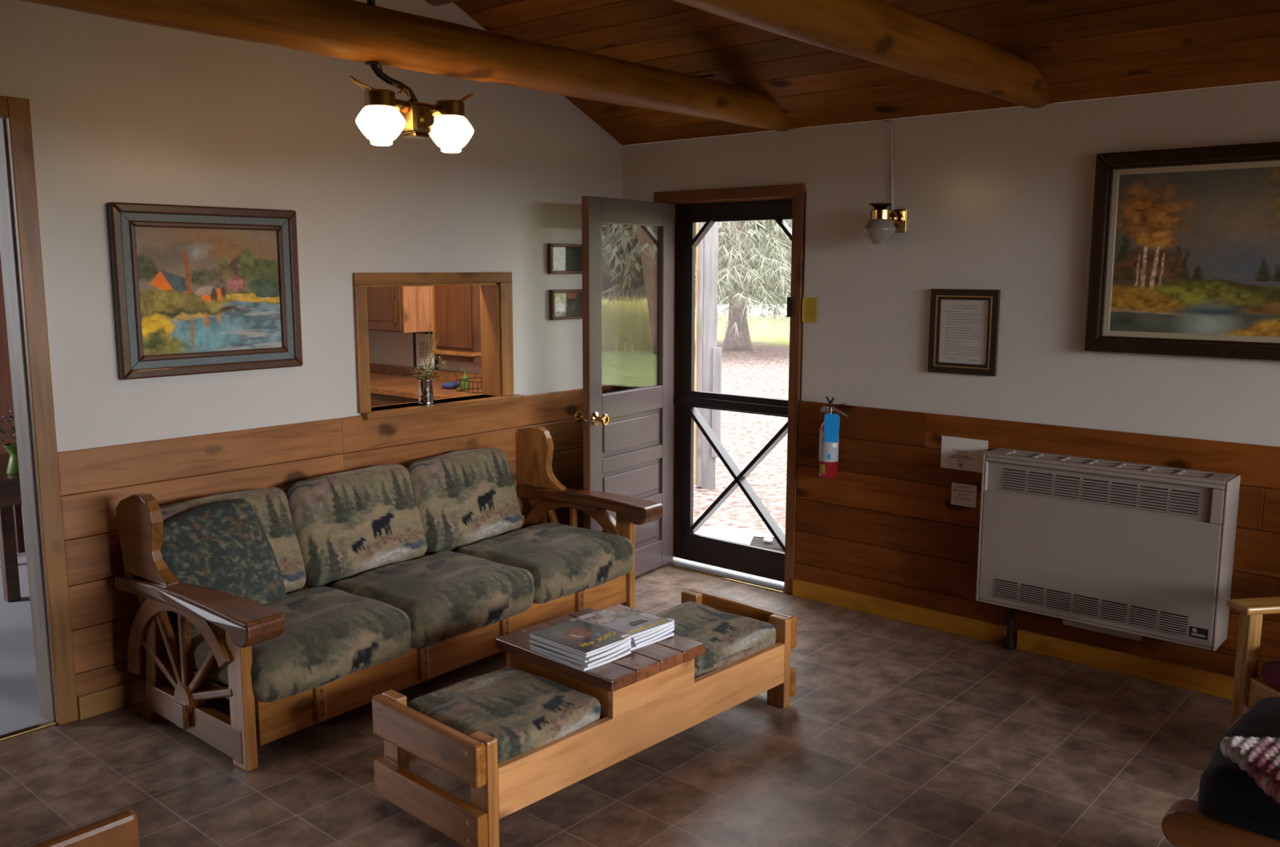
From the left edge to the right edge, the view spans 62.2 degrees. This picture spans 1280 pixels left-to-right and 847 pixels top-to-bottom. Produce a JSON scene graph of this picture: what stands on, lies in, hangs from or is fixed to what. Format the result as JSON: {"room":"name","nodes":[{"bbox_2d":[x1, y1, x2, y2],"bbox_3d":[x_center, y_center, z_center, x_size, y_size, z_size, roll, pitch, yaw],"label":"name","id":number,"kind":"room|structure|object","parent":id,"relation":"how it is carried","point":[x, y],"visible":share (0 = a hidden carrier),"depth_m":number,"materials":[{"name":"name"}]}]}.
{"room":"cabin living room","nodes":[
{"label":"cabin living room","id":0,"kind":"room"},
{"bbox_2d":[0,253,22,506],"bbox_3d":[-4.102,-0.350,5.516,4.980,2.450,6.440,7,11,40],"label":"wall","id":1,"kind":"structure","parent":0,"point":[6,389],"depth_m":7.47,"materials":[{"name":"brown wood"}]},
{"bbox_2d":[0,0,631,722],"bbox_3d":[-2.167,-0.794,3.756,0.138,3.846,6.440,7,11,40],"label":"wall","id":2,"kind":"structure","parent":0,"point":[122,110],"depth_m":4.43,"materials":[{"name":"paint"}]},
{"bbox_2d":[0,95,78,725],"bbox_3d":[-2.506,0.045,3.497,0.164,2.260,1.025,7,11,40],"label":"trim","id":3,"kind":"structure","parent":2,"relation":"attached to","point":[16,111],"depth_m":3.81,"materials":[{"name":"brown wood"}]},
{"bbox_2d":[76,676,174,720],"bbox_3d":[-1.101,0.903,5.133,0.018,0.090,3.075,7,11,40],"label":"baseboard","id":4,"kind":"structure","parent":2,"relation":"attached to","point":[117,697],"depth_m":4.07,"materials":[{"name":"brown wood"}]},
{"bbox_2d":[106,202,302,380],"bbox_3d":[-1.703,-0.530,4.227,0.039,0.656,0.758,7,11,40],"label":"framed painting","id":5,"kind":"object","parent":2,"relation":"attached to","point":[197,290],"visible":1,"depth_m":4.20,"materials":[{"name":"paint"}]},
{"bbox_2d":[352,271,524,419],"bbox_3d":[-0.993,-0.404,5.171,0.195,0.660,0.982,7,11,40],"label":"trim","id":6,"kind":"structure","parent":2,"relation":"attached to","point":[495,288],"depth_m":5.26,"materials":[{"name":"brown wood"}]},
{"bbox_2d":[408,324,445,404],"bbox_3d":[-1.023,-0.288,5.149,0.160,0.380,0.202,7,11,40],"label":"vase","id":7,"kind":"object","parent":6,"relation":"on","point":[425,386],"visible":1,"depth_m":5.13,"materials":[{"name":"metal"}]},
{"bbox_2d":[546,243,582,274],"bbox_3d":[-0.383,-0.887,5.720,0.031,0.159,0.297,7,11,40],"label":"frame","id":8,"kind":"object","parent":2,"relation":"attached to","point":[562,259],"visible":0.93,"depth_m":5.70,"materials":[{"name":"brown wood"}]},
{"bbox_2d":[548,288,582,319],"bbox_3d":[-0.379,-0.647,5.761,0.031,0.160,0.292,7,11,40],"label":"frame","id":9,"kind":"object","parent":2,"relation":"attached to","point":[564,304],"visible":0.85,"depth_m":5.74,"materials":[{"name":"brown wood"}]},
{"bbox_2d":[553,247,582,271],"bbox_3d":[-0.390,-0.888,5.725,0.008,0.131,0.269,7,11,40],"label":"photo","id":10,"kind":"object","parent":2,"relation":"attached to","point":[565,259],"depth_m":5.72,"materials":[{"name":"paper"}]},
{"bbox_2d":[555,292,582,316],"bbox_3d":[-0.385,-0.648,5.766,0.008,0.132,0.264,7,11,40],"label":"photo","id":11,"kind":"object","parent":2,"relation":"attached to","point":[566,304],"depth_m":5.76,"materials":[{"name":"paper"}]},
{"bbox_2d":[0,506,1232,846],"bbox_3d":[-1.972,1.163,3.872,10.620,0.060,6.440,7,11,40],"label":"floor","id":12,"kind":"structure","parent":0,"point":[892,733],"depth_m":3.63,"materials":[{"name":"tile"}]},
{"bbox_2d":[0,453,22,602],"bbox_3d":[-3.281,0.615,4.804,0.750,0.750,1.140,7,11,40],"label":"side table","id":13,"kind":"object","parent":12,"relation":"on","point":[10,485],"visible":0.32,"depth_m":5.35,"materials":[{"name":"brown wood"}]},
{"bbox_2d":[0,409,18,474],"bbox_3d":[-2.848,0.077,4.863,0.248,0.297,0.249,7,11,40],"label":"flower pot","id":14,"kind":"object","parent":13,"relation":"on","point":[11,448],"visible":0.38,"depth_m":4.83,"materials":[{"name":"green ceramic"}]},
{"bbox_2d":[13,504,25,553],"bbox_3d":[-3.677,0.580,6.135,0.300,0.430,0.280,7,11,40],"label":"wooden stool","id":15,"kind":"object","parent":12,"relation":"on","point":[17,511],"visible":0.22,"depth_m":6.30,"materials":[{"name":"brown wood"}]},
{"bbox_2d":[0,720,57,741],"bbox_3d":[-2.473,1.163,3.632,0.034,0.008,0.885,7,11,40],"label":"trim","id":16,"kind":"structure","parent":12,"relation":"on","point":[12,735],"depth_m":3.89,"materials":[{"name":"gold metal"}]},
{"bbox_2d":[29,809,139,846],"bbox_3d":[-1.274,1.030,1.830,0.715,0.800,0.710,7,11,40],"label":"armchair","id":17,"kind":"object","parent":12,"relation":"on","point":[120,829],"visible":1,"depth_m":1.71,"materials":[{"name":"brown wood"}]},
{"bbox_2d":[115,426,663,772],"bbox_3d":[-0.937,0.594,4.544,0.938,0.872,2.226,7,11,37],"label":"sofa","id":18,"kind":"object","parent":12,"relation":"on","point":[230,624],"visible":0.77,"depth_m":3.87,"materials":[{"name":"brown wood"}]},
{"bbox_2d":[160,498,285,625],"bbox_3d":[-1.596,0.540,4.010,0.237,0.464,0.459,7,11,40],"label":"throw pillow","id":19,"kind":"object","parent":18,"relation":"on","point":[223,546],"visible":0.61,"depth_m":3.98,"materials":[{"name":"green fabric"}]},
{"bbox_2d":[160,487,306,626],"bbox_3d":[-1.626,0.507,4.154,0.253,0.448,0.620,6,11,37],"label":"cushion","id":20,"kind":"object","parent":18,"relation":"on","point":[270,505],"visible":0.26,"depth_m":4.26,"materials":[{"name":"fabric"}]},
{"bbox_2d":[174,586,411,702],"bbox_3d":[-1.283,0.799,3.964,0.628,0.216,0.700,7,11,37],"label":"seat cushion","id":21,"kind":"object","parent":18,"relation":"on","point":[329,635],"visible":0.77,"depth_m":3.79,"materials":[{"name":"fabric"}]},
{"bbox_2d":[283,464,426,586],"bbox_3d":[-1.239,0.435,4.646,0.255,0.450,0.644,6,11,37],"label":"cushion","id":22,"kind":"object","parent":18,"relation":"on","point":[353,523],"visible":0.88,"depth_m":4.55,"materials":[{"name":"fabric"}]},
{"bbox_2d":[330,551,533,648],"bbox_3d":[-0.873,0.722,4.491,0.622,0.216,0.707,7,11,37],"label":"seat cushion","id":23,"kind":"object","parent":18,"relation":"on","point":[444,595],"visible":0.89,"depth_m":4.33,"materials":[{"name":"fabric"}]},
{"bbox_2d":[404,447,523,555],"bbox_3d":[-0.852,0.364,5.137,0.250,0.452,0.643,6,11,37],"label":"cushion","id":24,"kind":"object","parent":18,"relation":"on","point":[468,497],"visible":0.9,"depth_m":5.05,"materials":[{"name":"fabric"}]},
{"bbox_2d":[455,522,634,604],"bbox_3d":[-0.450,0.643,5.032,0.619,0.215,0.711,7,11,37],"label":"seat cushion","id":25,"kind":"object","parent":18,"relation":"on","point":[562,561],"visible":0.81,"depth_m":4.86,"materials":[{"name":"fabric"}]},
{"bbox_2d":[371,588,796,846],"bbox_3d":[-0.118,0.950,3.734,0.574,0.407,1.567,8,11,43],"label":"bench","id":26,"kind":"object","parent":12,"relation":"on","point":[651,695],"visible":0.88,"depth_m":3.38,"materials":[{"name":"brown wood"}]},
{"bbox_2d":[406,666,600,764],"bbox_3d":[-0.435,0.921,3.384,0.488,0.110,0.466,8,11,41],"label":"bench cushion","id":27,"kind":"object","parent":26,"relation":"on","point":[524,712],"visible":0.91,"depth_m":3.31,"materials":[{"name":"fabric"}]},
{"bbox_2d":[530,647,631,671],"bbox_3d":[-0.200,0.761,3.565,0.208,0.018,0.272,-8,12,-44],"label":"magazine","id":28,"kind":"object","parent":26,"relation":"on","point":[582,668],"visible":0.33,"depth_m":3.48,"materials":[{"name":"paper"}]},
{"bbox_2d":[529,643,631,666],"bbox_3d":[-0.201,0.748,3.573,0.272,0.019,0.208,7,11,41],"label":"magazine","id":29,"kind":"object","parent":28,"relation":"on","point":[532,646],"visible":0.27,"depth_m":3.49,"materials":[{"name":"paper"}]},
{"bbox_2d":[544,642,631,662],"bbox_3d":[-0.201,0.736,3.580,0.272,0.020,0.208,8,12,44],"label":"magazine","id":30,"kind":"object","parent":29,"relation":"on","point":[629,643],"visible":0.18,"depth_m":3.49,"materials":[{"name":"paper"}]},
{"bbox_2d":[529,638,631,662],"bbox_3d":[-0.200,0.728,3.563,0.272,0.021,0.208,7,11,40],"label":"magazine","id":31,"kind":"object","parent":30,"relation":"on","point":[531,641],"visible":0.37,"depth_m":3.48,"materials":[{"name":"paper"}]},
{"bbox_2d":[530,627,631,657],"bbox_3d":[-0.201,0.717,3.570,0.272,0.022,0.208,8,11,43],"label":"magazine","id":32,"kind":"object","parent":31,"relation":"on","point":[626,637],"visible":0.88,"depth_m":3.51,"materials":[{"name":"paper"}]},
{"bbox_2d":[529,618,624,655],"bbox_3d":[-0.202,0.714,3.571,0.272,0.010,0.208,8,11,42],"label":"magazine","id":33,"kind":"object","parent":32,"relation":"on","point":[574,634],"visible":1,"depth_m":3.56,"materials":[{"name":"paper"}]},
{"bbox_2d":[628,631,674,650],"bbox_3d":[-0.049,0.736,3.748,0.208,0.015,0.272,-8,11,-42],"label":"magazine","id":34,"kind":"object","parent":26,"relation":"on","point":[671,633],"visible":0.15,"depth_m":3.67,"materials":[{"name":"paper"}]},
{"bbox_2d":[631,626,674,647],"bbox_3d":[-0.049,0.724,3.751,0.272,0.018,0.208,7,11,40],"label":"magazine","id":35,"kind":"object","parent":34,"relation":"on","point":[655,637],"visible":0.17,"depth_m":3.65,"materials":[{"name":"paper"}]},
{"bbox_2d":[631,623,674,644],"bbox_3d":[-0.050,0.711,3.753,0.272,0.021,0.208,7,11,41],"label":"magazine","id":36,"kind":"object","parent":35,"relation":"on","point":[639,640],"visible":0.15,"depth_m":3.65,"materials":[{"name":"paper"}]},
{"bbox_2d":[631,613,674,640],"bbox_3d":[-0.050,0.699,3.756,0.272,0.021,0.208,8,11,42],"label":"magazine","id":37,"kind":"object","parent":36,"relation":"on","point":[664,618],"visible":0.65,"depth_m":3.67,"materials":[{"name":"paper"}]},
{"bbox_2d":[577,604,672,638],"bbox_3d":[-0.054,0.695,3.752,0.272,0.010,0.208,8,12,44],"label":"magazine","id":38,"kind":"object","parent":37,"relation":"on","point":[619,618],"visible":1,"depth_m":3.74,"materials":[{"name":"paper"}]},
{"bbox_2d":[656,601,776,678],"bbox_3d":[0.189,0.817,4.042,0.478,0.104,0.513,8,12,44],"label":"bench cushion","id":39,"kind":"object","parent":26,"relation":"on","point":[728,638],"visible":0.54,"depth_m":4.00,"materials":[{"name":"fabric"}]},
{"bbox_2d":[1161,717,1279,846],"bbox_3d":[1.718,0.933,2.512,0.715,0.800,0.710,7,11,40],"label":"armchair","id":40,"kind":"object","parent":12,"relation":"on","point":[1183,825],"visible":0.48,"depth_m":2.42,"materials":[{"name":"brown wood"}]},
{"bbox_2d":[1197,697,1279,841],"bbox_3d":[1.716,0.885,2.446,0.709,0.253,0.635,7,11,40],"label":"cushion","id":41,"kind":"object","parent":40,"relation":"on","point":[1227,794],"visible":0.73,"depth_m":2.40,"materials":[{"name":"fabric"}]},
{"bbox_2d":[1220,736,1279,804],"bbox_3d":[1.578,0.782,2.191,0.521,0.104,0.513,-1,8,-5],"label":"blanket","id":42,"kind":"object","parent":41,"relation":"on","point":[1260,757],"visible":1,"depth_m":2.33,"materials":[{"name":"fabric"}]},
{"bbox_2d":[1226,596,1279,726],"bbox_3d":[2.419,0.714,3.389,0.684,0.980,0.706,-1,9,-10],"label":"armchair","id":43,"kind":"object","parent":12,"relation":"on","point":[1249,688],"visible":0.75,"depth_m":3.63,"materials":[{"name":"brown wood"}]},
{"bbox_2d":[1260,661,1279,689],"bbox_3d":[2.360,0.866,3.402,0.481,0.094,0.515,-1,9,-10],"label":"cushion","id":44,"kind":"object","parent":43,"relation":"on","point":[1270,671],"visible":0.99,"depth_m":3.54,"materials":[{"name":"red fabric"}]},
{"bbox_2d":[1277,649,1279,662],"bbox_3d":[2.259,0.780,3.508,0.209,0.066,0.204,-4,9,-27],"label":"folded cloth","id":45,"kind":"object","parent":44,"relation":"on","point":[1278,653],"visible":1,"depth_m":3.54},
{"bbox_2d":[693,301,790,535],"bbox_3d":[27.349,-8.059,67.913,360.000,0.001,310.000,7,11,40],"label":"ground","id":46,"kind":"structure","parent":0,"point":[762,371],"depth_m":12.17,"materials":[{"name":"beige gravel"}]},
{"bbox_2d":[693,222,721,488],"bbox_3d":[0.582,-1.124,8.924,0.220,3.400,0.160,1,8,4],"label":"porch post","id":47,"kind":"object","parent":46,"relation":"on","point":[707,251],"visible":0.59,"depth_m":8.94,"materials":[{"name":"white wood"}]},
{"bbox_2d":[694,524,784,552],"bbox_3d":[0.773,0.903,6.551,1.550,0.180,1.140,7,11,40],"label":"concrete pad","id":48,"kind":"object","parent":46,"relation":"on","point":[744,536],"depth_m":7.14,"materials":[{"name":"grey concrete"}]},
{"bbox_2d":[763,537,773,542],"bbox_3d":[0.826,0.749,6.844,0.062,0.040,0.064,7,11,40],"label":"stone","id":49,"kind":"object","parent":48,"relation":"on","point":[767,540],"visible":1,"depth_m":6.82,"materials":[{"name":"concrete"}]},
{"bbox_2d":[694,219,791,351],"bbox_3d":[2.095,-7.566,23.505,8.270,12.100,8.100,2,9,11],"label":"spruce tree","id":50,"kind":"object","parent":46,"relation":"on","point":[737,337],"visible":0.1,"depth_m":22.47,"materials":[{"name":"green plant"}]},
{"bbox_2d":[695,220,791,304],"bbox_3d":[5.551,-13.343,56.850,7.804,14.973,7.973,-2,9,-15],"label":"conifer","id":51,"kind":"object","parent":46,"relation":"on","point":[766,228],"visible":0.02,"depth_m":55.88,"materials":[{"name":"green plant"}]},
{"bbox_2d":[718,222,783,302],"bbox_3d":[8.152,-16.691,60.689,9.390,21.032,10.036,-3,9,-21],"label":"conifer","id":52,"kind":"object","parent":46,"relation":"on","point":[749,223],"visible":0.02,"depth_m":59.23,"materials":[{"name":"green plant"}]},
{"bbox_2d":[719,220,791,300],"bbox_3d":[6.830,-14.753,58.434,7.846,17.537,7.680,-5,10,-30],"label":"conifer","id":53,"kind":"object","parent":46,"relation":"on","point":[757,225],"visible":0.02,"depth_m":57.54,"materials":[{"name":"green plant"}]},
{"bbox_2d":[746,242,791,303],"bbox_3d":[7.005,-7.932,55.718,3.976,3.296,4.140,7,11,40],"label":"bush","id":54,"kind":"object","parent":46,"relation":"on","point":[760,261],"visible":0.04,"depth_m":55.10,"materials":[{"name":"green plant"}]},
{"bbox_2d":[368,80,1279,677],"bbox_3d":[0.727,-0.342,5.501,8.700,2.450,0.138,7,11,40],"label":"wall","id":55,"kind":"structure","parent":0,"point":[1002,199],"depth_m":4.78,"materials":[{"name":"paint"}]},
{"bbox_2d":[366,285,432,333],"bbox_3d":[-1.924,-1.115,7.387,1.300,0.900,0.365,7,11,40],"label":"upper cabinet","id":56,"kind":"object","parent":55,"relation":"attached to","point":[403,309],"visible":0.23,"depth_m":6.99,"materials":[{"name":"brown wood"}]},
{"bbox_2d":[412,331,438,370],"bbox_3d":[-1.482,-0.474,7.327,0.250,0.333,0.019,7,11,40],"label":"framed notice","id":57,"kind":"object","parent":55,"relation":"attached to","point":[419,338],"visible":0.44,"depth_m":7.35,"materials":[{"name":"black plastic"}]},
{"bbox_2d":[419,342,430,357],"bbox_3d":[-1.483,-0.507,7.324,0.125,0.102,0.001,7,11,40],"label":"print","id":58,"kind":"object","parent":57,"relation":"attached to","point":[421,344],"depth_m":7.33},
{"bbox_2d":[369,363,481,383],"bbox_3d":[-1.337,-0.330,7.217,2.960,0.059,0.022,7,11,40],"label":"backsplash","id":59,"kind":"structure","parent":55,"relation":"attached to","point":[380,368],"depth_m":7.40,"materials":[{"name":"brown wood"}]},
{"bbox_2d":[430,284,481,363],"bbox_3d":[-1.200,-0.786,6.954,0.420,0.750,0.140,7,11,40],"label":"upper cabinet","id":60,"kind":"object","parent":55,"relation":"attached to","point":[456,317],"visible":0.52,"depth_m":6.91,"materials":[{"name":"brown wood"}]},
{"bbox_2d":[574,195,674,577],"bbox_3d":[-0.052,-0.158,5.622,0.179,2.010,0.779,6,10,34],"label":"door","id":61,"kind":"structure","parent":55,"relation":"in","point":[628,434],"depth_m":5.63,"materials":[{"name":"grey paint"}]},
{"bbox_2d":[653,183,806,595],"bbox_3d":[0.485,-0.172,5.734,0.966,2.146,0.164,7,11,40],"label":"trim","id":62,"kind":"structure","parent":55,"relation":"attached to","point":[796,192],"depth_m":5.46,"materials":[{"name":"brown wood"}]},
{"bbox_2d":[673,199,792,582],"bbox_3d":[0.524,-0.185,5.723,0.865,2.015,0.062,7,11,40],"label":"door","id":63,"kind":"structure","parent":55,"relation":"in","point":[688,545],"depth_m":5.84,"materials":[{"name":"black wood"}]},
{"bbox_2d":[801,297,817,322],"bbox_3d":[0.845,-0.565,5.284,0.083,0.122,0.008,6,10,36],"label":"paper note","id":64,"kind":"object","parent":55,"relation":"attached to","point":[809,305],"visible":1,"depth_m":5.28,"materials":[{"name":"yellow paper"}]},
{"bbox_2d":[818,396,849,478],"bbox_3d":[0.945,0.069,5.201,0.109,0.401,0.142,-2,9,-16],"label":"fire extinguisher","id":65,"kind":"object","parent":55,"relation":"attached to","point":[829,428],"visible":1,"depth_m":5.19,"materials":[{"name":"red metal"}]},
{"bbox_2d":[862,203,907,244],"bbox_3d":[1.117,-0.919,4.891,0.160,0.185,0.174,7,11,40],"label":"wall lamp","id":66,"kind":"object","parent":55,"relation":"attached to","point":[883,224],"visible":1,"depth_m":4.85,"materials":[{"name":"white glass"}]},
{"bbox_2d":[880,120,893,210],"bbox_3d":[1.149,-1.199,4.928,0.076,0.414,0.011,7,11,40],"label":"gas pipe","id":67,"kind":"object","parent":55,"relation":"attached to","point":[882,121],"visible":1,"depth_m":4.91,"materials":[{"name":"metal"}]},
{"bbox_2d":[927,288,1000,376],"bbox_3d":[1.452,-0.412,4.771,0.320,0.380,0.022,7,11,40],"label":"framed document","id":68,"kind":"object","parent":55,"relation":"attached to","point":[964,326],"visible":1,"depth_m":4.77,"materials":[{"name":"paper"}]},
{"bbox_2d":[951,482,977,508],"bbox_3d":[1.479,0.328,4.847,0.120,0.102,0.002,7,11,40],"label":"paper sign","id":69,"kind":"object","parent":55,"relation":"attached to","point":[962,495],"visible":1,"depth_m":4.85,"materials":[{"name":"white paper"}]},
{"bbox_2d":[940,435,988,472],"bbox_3d":[1.473,0.140,4.825,0.220,0.148,0.002,7,11,40],"label":"paper sign","id":70,"kind":"object","parent":55,"relation":"attached to","point":[957,453],"visible":1,"depth_m":4.83,"materials":[{"name":"white paper"}]},
{"bbox_2d":[949,449,971,462],"bbox_3d":[1.462,0.148,4.835,0.112,0.049,0.001,7,11,40],"label":"print","id":71,"kind":"object","parent":70,"relation":"attached to","point":[955,455],"depth_m":4.84},
{"bbox_2d":[792,578,1234,700],"bbox_3d":[2.379,1.051,4.154,4.190,0.090,0.018,7,11,40],"label":"baseboard","id":72,"kind":"structure","parent":55,"relation":"attached to","point":[1206,682],"depth_m":4.69,"materials":[{"name":"brown wood"}]},
{"bbox_2d":[975,448,1240,651],"bbox_3d":[1.899,0.605,4.402,0.953,0.895,0.209,7,11,40],"label":"wall heater","id":73,"kind":"object","parent":55,"relation":"attached to","point":[1087,544],"visible":1,"depth_m":4.28,"materials":[{"name":"metal"}]},
{"bbox_2d":[994,578,1017,601],"bbox_3d":[1.576,0.716,4.568,0.099,0.080,0.011,7,11,40],"label":"grille","id":74,"kind":"object","parent":73,"relation":"attached to","point":[1005,589],"depth_m":4.57,"materials":[{"name":"metal"}]},
{"bbox_2d":[1001,468,1026,493],"bbox_3d":[1.589,0.242,4.513,0.099,0.094,0.011,7,11,40],"label":"grille","id":75,"kind":"object","parent":73,"relation":"attached to","point":[1013,480],"depth_m":4.51,"materials":[{"name":"metal"}]},
{"bbox_2d":[1019,583,1044,606],"bbox_3d":[1.660,0.727,4.496,0.099,0.080,0.011,7,11,40],"label":"grille","id":76,"kind":"object","parent":73,"relation":"attached to","point":[1030,594],"depth_m":4.49,"materials":[{"name":"metal"}]},
{"bbox_2d":[1026,471,1052,497],"bbox_3d":[1.673,0.253,4.441,0.099,0.094,0.011,7,11,40],"label":"grille","id":77,"kind":"object","parent":73,"relation":"attached to","point":[1039,484],"depth_m":4.44,"materials":[{"name":"metal"}]},
{"bbox_2d":[1045,589,1071,612],"bbox_3d":[1.744,0.738,4.424,0.099,0.080,0.011,7,11,40],"label":"grille","id":78,"kind":"object","parent":73,"relation":"attached to","point":[1056,600],"depth_m":4.42,"materials":[{"name":"metal"}]},
{"bbox_2d":[1053,475,1079,500],"bbox_3d":[1.757,0.264,4.369,0.099,0.094,0.011,7,11,40],"label":"grille","id":79,"kind":"object","parent":73,"relation":"attached to","point":[1066,487],"depth_m":4.37,"materials":[{"name":"metal"}]},
{"bbox_2d":[1072,594,1098,617],"bbox_3d":[1.828,0.748,4.352,0.099,0.080,0.011,7,11,40],"label":"grille","id":80,"kind":"object","parent":73,"relation":"attached to","point":[1084,606],"depth_m":4.35,"materials":[{"name":"metal"}]},
{"bbox_2d":[1080,478,1108,504],"bbox_3d":[1.841,0.274,4.297,0.099,0.094,0.011,7,11,40],"label":"grille","id":81,"kind":"object","parent":73,"relation":"attached to","point":[1093,491],"depth_m":4.30,"materials":[{"name":"metal"}]},
{"bbox_2d":[1100,600,1127,624],"bbox_3d":[1.912,0.759,4.280,0.099,0.080,0.011,7,11,40],"label":"grille","id":82,"kind":"object","parent":73,"relation":"attached to","point":[1112,611],"depth_m":4.28,"materials":[{"name":"metal"}]},
{"bbox_2d":[1109,482,1137,508],"bbox_3d":[1.925,0.285,4.225,0.099,0.094,0.011,7,11,40],"label":"grille","id":83,"kind":"object","parent":73,"relation":"attached to","point":[1122,495],"depth_m":4.23,"materials":[{"name":"metal"}]},
{"bbox_2d":[1128,605,1157,630],"bbox_3d":[1.996,0.770,4.208,0.099,0.080,0.011,7,11,40],"label":"grille","id":84,"kind":"object","parent":73,"relation":"attached to","point":[1140,617],"depth_m":4.21,"materials":[{"name":"metal"}]},
{"bbox_2d":[1138,485,1168,512],"bbox_3d":[2.009,0.296,4.153,0.099,0.094,0.011,7,11,40],"label":"grille","id":85,"kind":"object","parent":73,"relation":"attached to","point":[1152,499],"depth_m":4.15,"materials":[{"name":"metal"}]},
{"bbox_2d":[1159,611,1188,636],"bbox_3d":[2.080,0.780,4.136,0.099,0.080,0.011,7,11,40],"label":"grille","id":86,"kind":"object","parent":73,"relation":"attached to","point":[1171,624],"depth_m":4.13,"materials":[{"name":"metal"}]},
{"bbox_2d":[1168,489,1199,517],"bbox_3d":[2.093,0.306,4.081,0.099,0.094,0.011,7,11,40],"label":"grille","id":87,"kind":"object","parent":73,"relation":"attached to","point":[1182,503],"depth_m":4.08,"materials":[{"name":"metal"}]},
{"bbox_2d":[1191,628,1205,638],"bbox_3d":[2.147,0.804,4.080,0.050,0.030,0.001,7,11,40],"label":"print","id":88,"kind":"object","parent":73,"relation":"attached to","point":[1195,633],"depth_m":4.08},
{"bbox_2d":[1084,141,1279,360],"bbox_3d":[2.289,-0.643,3.990,1.150,0.800,0.044,7,11,40],"label":"framed painting","id":89,"kind":"object","parent":55,"relation":"attached to","point":[1184,252],"visible":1,"depth_m":4.13,"materials":[{"name":"wood"}]},
{"bbox_2d":[453,0,1279,145],"bbox_3d":[-0.087,-1.690,1.804,5.400,1.460,6.216,7,11,40],"label":"ceiling","id":90,"kind":"structure","parent":0,"point":[1082,50],"depth_m":4.55,"materials":[{"name":"brown wood"}]},
{"bbox_2d":[20,0,804,131],"bbox_3d":[-1.300,-1.200,2.938,0.207,0.204,6.402,7,11,40],"label":"beam","id":91,"kind":"structure","parent":90,"relation":"attached to","point":[346,29],"depth_m":3.57,"materials":[{"name":"brown wood"}]},
{"bbox_2d":[349,0,474,153],"bbox_3d":[-0.758,-1.184,3.581,0.162,0.502,0.480,7,11,40],"label":"lamp","id":92,"kind":"object","parent":91,"relation":"hanging from","point":[384,117],"visible":1,"depth_m":3.55,"materials":[{"name":"beige glass"}]},
{"bbox_2d":[425,0,460,5],"bbox_3d":[1.006,-1.772,3.222,5.403,0.172,0.184,7,11,40],"label":"beam","id":93,"kind":"structure","parent":90,"relation":"attached to","point":[434,2],"depth_m":4.87,"materials":[{"name":"brown wood"}]},
{"bbox_2d":[697,74,714,77],"bbox_3d":[-0.034,-1.676,5.252,0.985,0.028,0.016,7,11,39],"label":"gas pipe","id":94,"kind":"object","parent":90,"relation":"attached to","point":[708,75],"visible":0.17,"depth_m":4.96,"materials":[{"name":"metal"}]},
{"bbox_2d":[671,0,1060,108],"bbox_3d":[-0.354,-1.078,2.127,0.211,0.202,6.401,7,11,40],"label":"beam","id":95,"kind":"structure","parent":90,"relation":"attached to","point":[879,32],"depth_m":3.37,"materials":[{"name":"brown wood"}]},
{"bbox_2d":[635,80,1279,144],"bbox_3d":[-0.087,-1.764,1.792,5.640,1.590,6.640,7,11,40],"label":"crown molding","id":96,"kind":"structure","parent":0,"point":[1273,81],"depth_m":4.72,"materials":[{"name":"brown wood"}]},
{"bbox_3d":[-1.944,0.731,6.806,3.180,0.060,1.920,7,11,40],"label":"floor","id":97,"kind":"structure","parent":0,"visible":0},
{"bbox_2d":[370,393,417,407],"bbox_3d":[-1.908,0.277,6.635,2.968,0.888,1.730,7,11,40],"label":"base cabinet","id":98,"kind":"object","parent":97,"relation":"on","point":[376,400],"visible":0.02,"depth_m":6.70,"materials":[{"name":"brown wood"}]},
{"bbox_2d":[369,371,481,399],"bbox_3d":[-1.907,-0.184,6.565,2.970,0.040,1.768,7,11,40],"label":"countertop","id":99,"kind":"structure","parent":98,"relation":"on","point":[383,384],"depth_m":6.75,"materials":[{"name":"brown wood"}]},
{"bbox_2d":[441,382,460,388],"bbox_3d":[-1.192,-0.242,6.688,0.087,0.036,0.122,3,9,18],"label":"cloth","id":100,"kind":"object","parent":99,"relation":"on","point":[449,384],"visible":0.98,"depth_m":6.64,"materials":[{"name":"blue fabric"}]},
{"bbox_2d":[460,368,468,389],"bbox_3d":[-1.097,-0.276,6.626,0.059,0.126,0.048,7,11,40],"label":"soap bottle","id":101,"kind":"object","parent":99,"relation":"on","point":[464,375],"visible":0.9,"depth_m":6.61,"materials":[{"name":"green plastic"}]},
{"bbox_2d":[455,377,481,393],"bbox_3d":[-0.992,-0.237,6.552,0.205,0.074,0.205,7,11,40],"label":"dish rack","id":102,"kind":"object","parent":99,"relation":"on","point":[460,380],"visible":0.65,"depth_m":6.51,"materials":[{"name":"metal"}]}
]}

